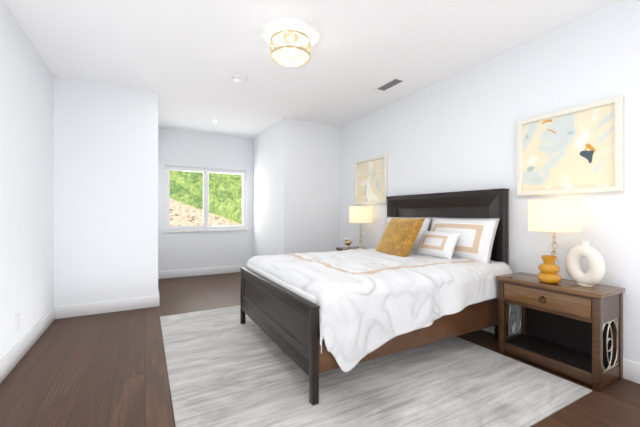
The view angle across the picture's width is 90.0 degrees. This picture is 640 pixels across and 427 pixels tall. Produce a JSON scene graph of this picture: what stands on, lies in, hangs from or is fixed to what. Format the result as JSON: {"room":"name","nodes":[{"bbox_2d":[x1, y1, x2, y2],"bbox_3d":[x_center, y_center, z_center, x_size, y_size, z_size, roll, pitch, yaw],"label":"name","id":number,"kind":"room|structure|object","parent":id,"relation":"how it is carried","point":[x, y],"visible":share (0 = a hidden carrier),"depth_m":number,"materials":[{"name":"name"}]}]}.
{"room":"bedroom","nodes":[
{"label":"bedroom","id":0,"kind":"room"},
{"bbox_2d":[0,0,53,361],"bbox_3d":[-1.407,-0.180,0.540,0.150,2.740,6.900,0,0,-29],"label":"wall","id":1,"kind":"structure","parent":0,"point":[26,179],"depth_m":2.73,"materials":[{"name":"white paint"}]},
{"bbox_2d":[15,314,18,329],"bbox_3d":[-2.428,0.870,2.570,0.008,0.116,0.072,0,0,-29],"label":"electrical outlet plate","id":2,"kind":"object","parent":1,"relation":"attached to","point":[16,321],"visible":1,"depth_m":2.55,"materials":[{"name":"white plastic"}]},
{"bbox_2d":[0,307,54,382],"bbox_3d":[-1.335,1.120,0.580,0.016,0.140,6.900,0,0,-29],"label":"baseboard","id":3,"kind":"structure","parent":1,"relation":"attached to","point":[12,358],"depth_m":2.68,"materials":[{"name":"white"}]},
{"bbox_2d":[32,303,34,317],"bbox_3d":[-2.630,0.890,2.938,0.008,0.116,0.072,0,0,-29],"label":"electrical outlet plate","id":4,"kind":"object","parent":1,"relation":"attached to","point":[33,310],"visible":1,"depth_m":2.93,"materials":[{"name":"white plastic"}]},
{"bbox_2d":[54,76,157,306],"bbox_3d":[-3.096,-0.180,4.718,1.200,2.740,2.050,0,0,-29],"label":"wall","id":5,"kind":"structure","parent":0,"point":[105,192],"depth_m":3.83,"materials":[{"name":"white paint"}]},
{"bbox_2d":[55,295,158,318],"bbox_3d":[-2.527,1.120,3.852,1.066,0.140,0.016,0,0,-29],"label":"baseboard","id":6,"kind":"structure","parent":5,"relation":"attached to","point":[75,310],"depth_m":3.82,"materials":[{"name":"white"}]},
{"bbox_2d":[158,265,245,278],"bbox_3d":[-2.188,1.120,6.204,1.820,0.140,0.016,0,0,-29],"label":"baseboard","id":7,"kind":"structure","parent":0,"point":[194,272],"depth_m":6.12,"materials":[{"name":"white"}]},
{"bbox_2d":[158,128,252,270],"bbox_3d":[-2.228,-0.180,6.276,1.820,2.740,0.150,0,0,-29],"label":"wall","id":8,"kind":"structure","parent":0,"point":[183,250],"depth_m":6.18,"materials":[{"name":"white paint"}]},
{"bbox_2d":[165,166,245,229],"bbox_3d":[-2.206,-0.287,6.279,1.500,1.185,0.083,0,0,-29],"label":"window","id":9,"kind":"structure","parent":8,"relation":"in","point":[173,168],"depth_m":6.24,"materials":[{"name":"white"}]},
{"bbox_2d":[164,228,247,232],"bbox_3d":[-2.191,0.328,6.251,1.560,0.045,0.150,0,0,-29],"label":"window sill","id":10,"kind":"structure","parent":8,"relation":"attached to","point":[207,230],"depth_m":6.16,"materials":[{"name":"white"}]},
{"bbox_2d":[253,118,339,256],"bbox_3d":[-0.491,-0.180,6.269,1.220,2.740,1.830,0,0,-29],"label":"wall","id":11,"kind":"structure","parent":0,"point":[296,186],"depth_m":5.48,"materials":[{"name":"white paint"}]},
{"bbox_2d":[4,0,620,138],"bbox_3d":[-0.070,-1.600,2.356,4.240,0.100,9.100,0,0,-29],"label":"ceiling","id":12,"kind":"structure","parent":0,"point":[186,60],"depth_m":2.97,"materials":[{"name":"white paint"}]},
{"bbox_2d":[232,74,247,82],"bbox_3d":[-0.915,-1.532,3.649,0.172,0.036,0.172,0,0,-29],"label":"smoke detector","id":13,"kind":"object","parent":12,"relation":"attached to","point":[239,78],"visible":1,"depth_m":3.61,"materials":[{"name":"white plastic"}]},
{"bbox_2d":[270,30,310,66],"bbox_3d":[-0.256,-1.451,2.797,0.360,0.199,0.358,0,0,-29],"label":"ceiling light","id":14,"kind":"object","parent":12,"relation":"attached to","point":[290,36],"visible":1,"depth_m":2.77,"materials":[{"name":"white glass"}]},
{"bbox_2d":[375,77,405,91],"bbox_3d":[0.837,-1.546,3.844,0.160,0.009,0.380,0,0,-29],"label":"ceiling vent","id":15,"kind":"object","parent":12,"relation":"in","point":[391,83],"visible":0.98,"depth_m":3.83,"materials":[{"name":"white metal"}]},
{"bbox_2d":[0,272,639,426],"bbox_3d":[-0.070,1.240,2.356,4.240,0.100,9.100,0,0,-29],"label":"floor","id":16,"kind":"structure","parent":0,"point":[104,370],"depth_m":2.34,"materials":[{"name":"brown wood"}]},
{"bbox_2d":[336,246,369,250],"bbox_3d":[0.590,0.863,4.821,0.379,0.655,0.724,0,0,-29],"label":"nightstand","id":17,"kind":"object","parent":16,"relation":"on","point":[344,248],"visible":0.04,"depth_m":4.96,"materials":[{"name":"brown wood"}]},
{"bbox_2d":[343,238,352,247],"bbox_3d":[0.448,0.457,5.028,0.186,0.154,0.076,0,0,-29],"label":"bird figurine","id":18,"kind":"object","parent":17,"relation":"on","point":[348,242],"visible":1,"depth_m":4.99,"materials":[{"name":"gold metal"}]},
{"bbox_2d":[349,206,371,248],"bbox_3d":[0.616,0.211,4.835,0.346,0.645,0.347,0,0,-29],"label":"lamp","id":19,"kind":"object","parent":17,"relation":"on","point":[360,214],"visible":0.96,"depth_m":4.70,"materials":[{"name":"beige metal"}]},
{"bbox_2d":[160,306,591,426],"bbox_3d":[-0.007,1.184,2.897,2.470,0.012,3.090,0,0,-29],"label":"rug","id":20,"kind":"object","parent":16,"relation":"on","point":[226,367],"visible":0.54,"depth_m":2.19,"materials":[{"name":"fabric"}]},
{"bbox_2d":[240,188,512,404],"bbox_3d":[0.476,0.477,3.210,2.126,1.425,1.833,0,0,-29],"label":"bed","id":21,"kind":"object","parent":16,"relation":"on","point":[429,268],"visible":0.98,"depth_m":2.58,"materials":[{"name":"white fabric"}]},
{"bbox_2d":[243,246,512,372],"bbox_3d":[0.456,0.711,3.199,1.992,0.588,1.834,0,0,-29],"label":"duvet","id":22,"kind":"object","parent":21,"relation":"on","point":[373,303],"depth_m":2.43,"materials":[{"name":"fabric"}]},
{"bbox_2d":[496,272,624,391],"bbox_3d":[1.850,0.863,2.520,0.379,0.655,0.724,0,0,-29],"label":"nightstand","id":23,"kind":"object","parent":16,"relation":"on","point":[571,328],"visible":1,"depth_m":2.42,"materials":[{"name":"brown wood"}]},
{"bbox_2d":[537,255,561,283],"bbox_3d":[1.766,0.430,2.469,0.156,0.207,0.156,0,0,-29],"label":"vase","id":24,"kind":"object","parent":23,"relation":"on","point":[548,268],"visible":1,"depth_m":2.42,"materials":[{"name":"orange ceramic"}]},
{"bbox_2d":[528,199,581,263],"bbox_3d":[1.866,0.211,2.551,0.346,0.645,0.347,0,0,-29],"label":"lamp","id":25,"kind":"object","parent":23,"relation":"on","point":[553,216],"visible":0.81,"depth_m":2.42,"materials":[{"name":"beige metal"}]},
{"bbox_2d":[565,241,604,286],"bbox_3d":[1.961,0.371,2.373,0.076,0.333,0.266,0,0,-16],"label":"vase","id":26,"kind":"object","parent":23,"relation":"on","point":[593,275],"visible":1,"depth_m":2.34,"materials":[{"name":"beige ceramic"}]},
{"bbox_2d":[340,0,639,363],"bbox_3d":[2.127,-0.180,2.601,0.150,2.740,7.120,0,0,-29],"label":"wall","id":27,"kind":"structure","parent":0,"point":[456,132],"depth_m":2.96,"materials":[{"name":"white paint"}]},
{"bbox_2d":[354,154,387,204],"bbox_3d":[0.762,-0.495,4.892,0.040,0.700,0.780,0,0,-29],"label":"picture","id":28,"kind":"object","parent":27,"relation":"attached to","point":[370,180],"visible":0.98,"depth_m":4.87,"materials":[{"name":"beige paper"}]},
{"bbox_2d":[481,325,639,383],"bbox_3d":[2.054,1.120,2.561,0.016,0.140,7.120,0,0,-29],"label":"baseboard","id":29,"kind":"structure","parent":27,"relation":"attached to","point":[631,370],"depth_m":2.28,"materials":[{"name":"white"}]},
{"bbox_2d":[517,95,623,195],"bbox_3d":[2.001,-0.505,2.629,0.040,0.690,0.740,0,0,-29],"label":"picture","id":30,"kind":"object","parent":27,"relation":"attached to","point":[576,149],"visible":1,"depth_m":2.57,"materials":[{"name":"beige paper"}]},
{"label":"outside","id":31,"kind":"structure","parent":0,"visible":0},
{"bbox_2d":[170,170,241,225],"bbox_3d":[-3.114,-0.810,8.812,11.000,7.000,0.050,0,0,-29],"label":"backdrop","id":32,"kind":"structure","parent":31,"point":[218,207],"depth_m":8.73,"materials":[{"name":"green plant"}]}
]}

